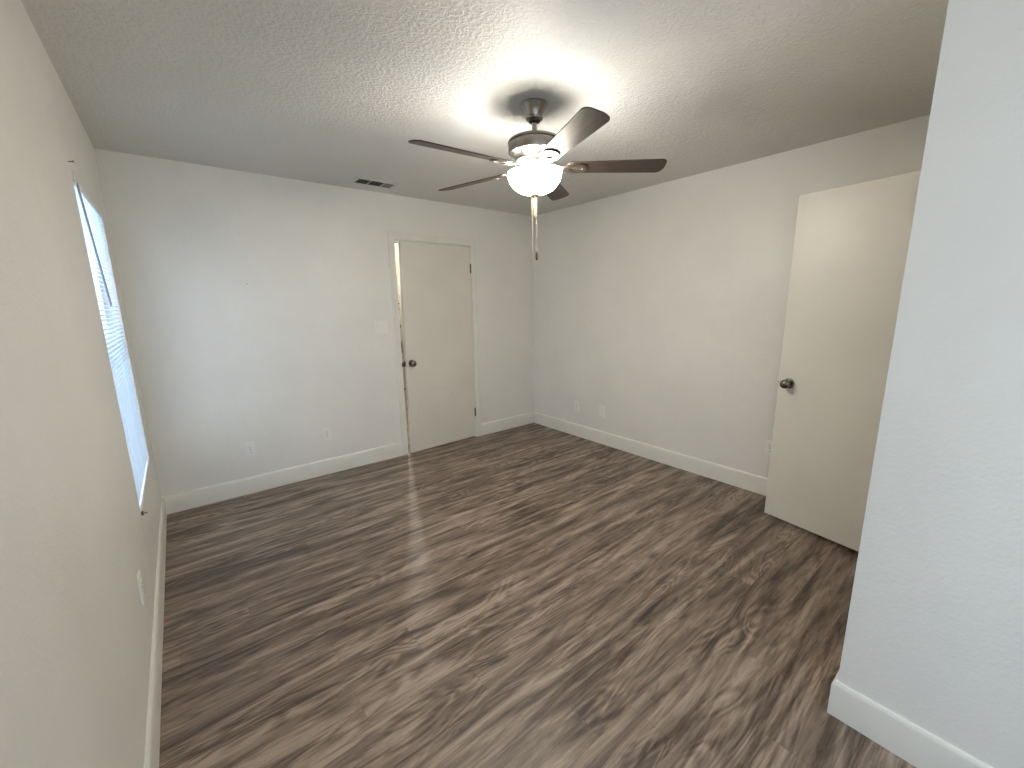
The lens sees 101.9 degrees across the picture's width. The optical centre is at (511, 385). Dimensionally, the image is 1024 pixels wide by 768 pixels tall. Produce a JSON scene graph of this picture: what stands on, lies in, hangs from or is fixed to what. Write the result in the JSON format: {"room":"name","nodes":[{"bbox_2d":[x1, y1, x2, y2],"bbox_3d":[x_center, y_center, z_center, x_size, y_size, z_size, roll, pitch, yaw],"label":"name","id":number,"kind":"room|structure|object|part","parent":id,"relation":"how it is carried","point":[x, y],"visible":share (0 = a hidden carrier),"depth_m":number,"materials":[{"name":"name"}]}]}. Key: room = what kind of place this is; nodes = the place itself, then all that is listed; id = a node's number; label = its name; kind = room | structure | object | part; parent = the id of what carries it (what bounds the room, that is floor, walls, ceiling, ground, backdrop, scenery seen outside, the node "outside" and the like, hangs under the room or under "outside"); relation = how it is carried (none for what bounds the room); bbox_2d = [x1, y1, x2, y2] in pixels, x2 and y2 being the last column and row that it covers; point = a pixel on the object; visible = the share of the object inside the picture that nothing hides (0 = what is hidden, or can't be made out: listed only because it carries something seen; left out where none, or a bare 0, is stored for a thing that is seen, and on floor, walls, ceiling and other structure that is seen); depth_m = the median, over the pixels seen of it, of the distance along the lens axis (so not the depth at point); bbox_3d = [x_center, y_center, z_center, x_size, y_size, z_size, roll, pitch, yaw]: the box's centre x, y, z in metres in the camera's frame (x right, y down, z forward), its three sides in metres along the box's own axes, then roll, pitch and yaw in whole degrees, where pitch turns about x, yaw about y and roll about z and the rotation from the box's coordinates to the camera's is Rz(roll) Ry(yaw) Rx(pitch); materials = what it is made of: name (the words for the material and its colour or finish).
{"room":"empty bedroom","nodes":[
{"label":"empty bedroom","id":0,"kind":"room"},
{"bbox_2d":[0,0,160,767],"bbox_3d":[-0.900,0.133,0.674,0.120,2.440,5.400,-10,14,-38],"label":"wall","id":1,"kind":"structure","parent":0,"point":[76,630],"depth_m":1.02,"materials":[{"name":"white paint"}]},
{"bbox_2d":[86,244,148,510],"bbox_3d":[-2.094,-0.181,2.132,0.114,1.509,0.900,-10,14,-38],"label":"window","id":2,"kind":"structure","parent":1,"relation":"in","point":[93,270],"depth_m":2.38,"materials":[{"name":"white plastic"}]},
{"bbox_2d":[71,171,148,514],"bbox_3d":[-2.048,-0.189,2.164,0.048,1.514,0.893,-10,14,-38],"label":"window blind","id":3,"kind":"object","parent":2,"relation":"attached to","point":[90,215],"visible":0.73,"depth_m":2.10,"materials":[{"name":"white plastic"}]},
{"bbox_3d":[-1.855,-0.137,1.913,0.029,1.455,0.002,-10,14,-38],"label":"ladder cord","id":4,"kind":"part","parent":3,"relation":"part of","materials":[{"name":"white fabric"}]},
{"bbox_3d":[-2.057,-0.183,2.161,0.029,1.455,0.002,-10,14,-38],"label":"ladder cord","id":5,"kind":"part","parent":3,"relation":"part of","materials":[{"name":"white fabric"}]},
{"bbox_3d":[-2.260,-0.229,2.410,0.029,1.455,0.002,-10,14,-38],"label":"ladder cord","id":6,"kind":"part","parent":3,"relation":"part of","materials":[{"name":"white fabric"}]},
{"bbox_3d":[-2.046,0.536,2.304,0.024,0.014,0.884,-10,14,-38],"label":"rail","id":7,"kind":"part","parent":3,"relation":"part of","materials":[{"name":"white plastic"}]},
{"bbox_2d":[137,570,144,604],"bbox_3d":[-1.463,0.796,1.642,0.009,0.115,0.072,-10,14,-38],"label":"wall outlet","id":8,"kind":"object","parent":1,"relation":"attached to","point":[139,578],"visible":1,"depth_m":1.62,"materials":[{"name":"white plastic"}]},
{"bbox_2d":[144,498,166,767],"bbox_3d":[-0.827,1.254,0.933,0.013,0.138,5.386,-10,14,-38],"label":"baseboard","id":9,"kind":"structure","parent":1,"relation":"attached to","point":[152,746],"depth_m":1.65,"materials":[{"name":"paint"}]},
{"bbox_2d":[94,148,533,496],"bbox_3d":[-1.026,-0.534,4.044,4.220,2.440,0.120,-10,14,-38],"label":"wall","id":10,"kind":"structure","parent":0,"point":[223,364],"depth_m":3.28,"materials":[{"name":"white paint"}]},
{"bbox_2d":[244,442,256,456],"bbox_3d":[-2.075,0.507,3.299,0.072,0.115,0.009,-10,14,-38],"label":"wall outlet","id":11,"kind":"object","parent":10,"relation":"attached to","point":[250,449],"visible":1,"depth_m":3.30,"materials":[{"name":"white plastic"}]},
{"bbox_2d":[161,442,402,514],"bbox_3d":[-1.803,0.747,3.563,1.838,0.138,0.013,-10,14,-38],"label":"baseboard","id":12,"kind":"structure","parent":10,"relation":"attached to","point":[186,500],"depth_m":3.43,"materials":[{"name":"paint"}]},
{"bbox_2d":[322,427,331,440],"bbox_3d":[-1.622,0.425,3.653,0.072,0.115,0.009,-10,14,-38],"label":"wall outlet","id":13,"kind":"object","parent":10,"relation":"attached to","point":[327,435],"visible":1,"depth_m":3.65,"materials":[{"name":"white plastic"}]},
{"bbox_2d":[387,231,480,454],"bbox_3d":[-0.768,-0.419,4.264,0.946,2.122,0.138,-10,14,-38],"label":"trim","id":14,"kind":"structure","parent":10,"relation":"attached to","point":[392,237],"depth_m":4.07,"materials":[{"name":"paint"}]},
{"bbox_2d":[398,241,475,452],"bbox_3d":[-0.730,-0.380,4.232,0.815,2.030,0.168,-10,15,-40],"label":"door","id":15,"kind":"structure","parent":10,"relation":"in","point":[435,281],"depth_m":4.19,"materials":[{"name":"paint"}]},
{"bbox_3d":[-0.949,-0.215,4.000,0.066,0.066,0.065,-10,15,-40],"label":"knob","id":16,"kind":"part","parent":15,"relation":"part of","materials":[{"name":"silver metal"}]},
{"bbox_2d":[481,412,533,435],"bbox_3d":[-0.032,0.445,4.949,0.813,0.138,0.013,-10,14,-38],"label":"baseboard","id":17,"kind":"structure","parent":10,"relation":"attached to","point":[528,418],"depth_m":4.92,"materials":[{"name":"paint"}]},
{"bbox_2d":[394,243,406,399],"bbox_3d":[-1.929,-0.953,6.228,2.690,2.440,0.120,-10,14,-38],"label":"wall","id":18,"kind":"structure","parent":0,"point":[396,244],"depth_m":6.30,"materials":[{"name":"white paint"}]},
{"bbox_2d":[21,0,948,215],"bbox_3d":[-0.039,-1.550,2.562,4.220,0.100,7.940,-10,14,-38],"label":"ceiling","id":19,"kind":"structure","parent":0,"point":[330,92],"depth_m":1.83,"materials":[{"name":"white paint"}]},
{"bbox_2d":[350,177,398,188],"bbox_3d":[-1.104,-1.636,3.355,0.342,0.008,0.175,-10,14,-38],"label":"ceiling vent","id":20,"kind":"object","parent":19,"relation":"in","point":[358,180],"visible":1,"depth_m":3.35,"materials":[{"name":"metal"}]},
{"bbox_2d":[408,98,666,259],"bbox_3d":[0.078,-1.032,2.125,1.245,0.749,1.281,-10,14,-38],"label":"ceiling fan","id":21,"kind":"object","parent":19,"relation":"hanging from","point":[534,150],"visible":1,"depth_m":2.04,"materials":[{"name":"brown wood"}]},
{"bbox_3d":[-0.220,-1.064,1.892,0.502,0.006,0.120,-9,26,-35],"label":"blade","id":22,"kind":"part","parent":21,"relation":"part of","materials":[{"name":"wood"}]},
{"bbox_3d":[-0.217,-1.160,2.372,0.502,0.006,0.120,7,27,36],"label":"blade","id":23,"kind":"part","parent":21,"relation":"part of","materials":[{"name":"brown wood"}]},
{"bbox_3d":[-0.049,-1.085,2.014,0.124,0.005,0.082,-9,26,-35],"label":"blade arm","id":24,"kind":"part","parent":21,"relation":"part of","materials":[{"name":"silver metal"}]},
{"bbox_3d":[-0.046,-1.132,2.251,0.124,0.005,0.082,7,27,36],"label":"blade arm","id":25,"kind":"part","parent":21,"relation":"part of"},
{"bbox_3d":[0.109,-0.833,2.182,0.004,0.294,0.003,-10,14,-38],"label":"pull chain","id":26,"kind":"part","parent":21,"relation":"part of","materials":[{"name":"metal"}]},
{"bbox_3d":[0.119,-1.042,2.143,0.276,0.102,0.276,-10,14,-38],"label":"lamp shade","id":27,"kind":"part","parent":21,"relation":"part of","materials":[{"name":"white glass"}]},
{"bbox_3d":[0.179,-1.073,1.938,0.082,0.005,0.124,9,8,-19],"label":"blade arm","id":28,"kind":"part","parent":21,"relation":"part of"},
{"bbox_3d":[0.249,-1.195,2.516,0.120,0.006,0.502,-10,7,20],"label":"blade","id":29,"kind":"part","parent":21,"relation":"part of","materials":[{"name":"brown wood"}]},
{"bbox_3d":[0.244,-1.041,1.739,0.120,0.006,0.502,9,8,-19],"label":"blade","id":30,"kind":"part","parent":21,"relation":"part of","materials":[{"name":"brown wood"}]},
{"bbox_3d":[0.323,-1.113,2.126,0.124,0.005,0.082,-1,-2,1],"label":"blade arm","id":31,"kind":"part","parent":21,"relation":"part of","materials":[{"name":"silver metal"}]},
{"bbox_3d":[0.534,-1.122,2.125,0.502,0.006,0.120,-1,-2,1],"label":"blade","id":32,"kind":"part","parent":21,"relation":"part of","materials":[{"name":"brown wood"}]},
{"bbox_2d":[159,399,915,767],"bbox_3d":[0.000,0.941,3.056,4.220,0.100,7.940,-10,14,-38],"label":"floor","id":33,"kind":"structure","parent":0,"point":[533,595],"depth_m":1.95,"materials":[{"name":"plastic"}]},
{"bbox_2d":[533,115,929,477],"bbox_3d":[1.406,-0.497,3.671,0.120,2.440,3.503,-10,14,-38],"label":"wall","id":34,"kind":"structure","parent":0,"point":[662,307],"depth_m":3.48,"materials":[{"name":"white paint"}]},
{"bbox_2d":[574,400,579,410],"bbox_3d":[0.722,0.222,4.596,0.009,0.115,0.072,-10,14,-38],"label":"wall outlet","id":35,"kind":"object","parent":34,"relation":"attached to","point":[576,403],"visible":1,"depth_m":4.60,"materials":[{"name":"white plastic"}]},
{"bbox_2d":[534,412,767,495],"bbox_3d":[1.371,0.640,3.855,0.013,0.138,3.476,-10,14,-38],"label":"baseboard","id":36,"kind":"structure","parent":34,"relation":"attached to","point":[741,479],"depth_m":3.81,"materials":[{"name":"paint"}]},
{"bbox_2d":[764,440,771,455],"bbox_3d":[1.933,0.468,3.103,0.009,0.115,0.072,-10,14,-38],"label":"wall outlet","id":37,"kind":"object","parent":34,"relation":"attached to","point":[768,444],"visible":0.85,"depth_m":3.11,"materials":[{"name":"white plastic"}]},
{"bbox_2d":[838,0,1023,767],"bbox_3d":[1.781,0.112,0.571,0.120,2.440,1.897,-10,14,-38],"label":"wall","id":38,"kind":"structure","parent":0,"point":[934,634],"depth_m":1.15,"materials":[{"name":"white paint"}]},
{"bbox_2d":[827,671,992,767],"bbox_3d":[1.908,1.220,0.890,0.439,0.138,1.909,-10,14,-38],"label":"baseboard","id":39,"kind":"structure","parent":38,"relation":"attached to","point":[907,740],"depth_m":1.35,"materials":[{"name":"paint"}]},
{"bbox_3d":[1.929,-0.135,1.804,1.683,2.440,0.120,-10,14,-38],"label":"wall","id":40,"kind":"structure","parent":0,"visible":0},
{"bbox_2d":[764,170,920,551],"bbox_3d":[1.917,-0.072,2.361,0.168,2.040,0.740,-7,13,-29],"label":"door","id":41,"kind":"structure","parent":40,"relation":"in","point":[851,245],"depth_m":2.39,"materials":[{"name":"paint"}]},
{"bbox_3d":[1.729,-0.012,2.613,0.065,0.066,0.066,-7,13,-29],"label":"knob","id":42,"kind":"part","parent":41,"relation":"part of","materials":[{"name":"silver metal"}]}
]}

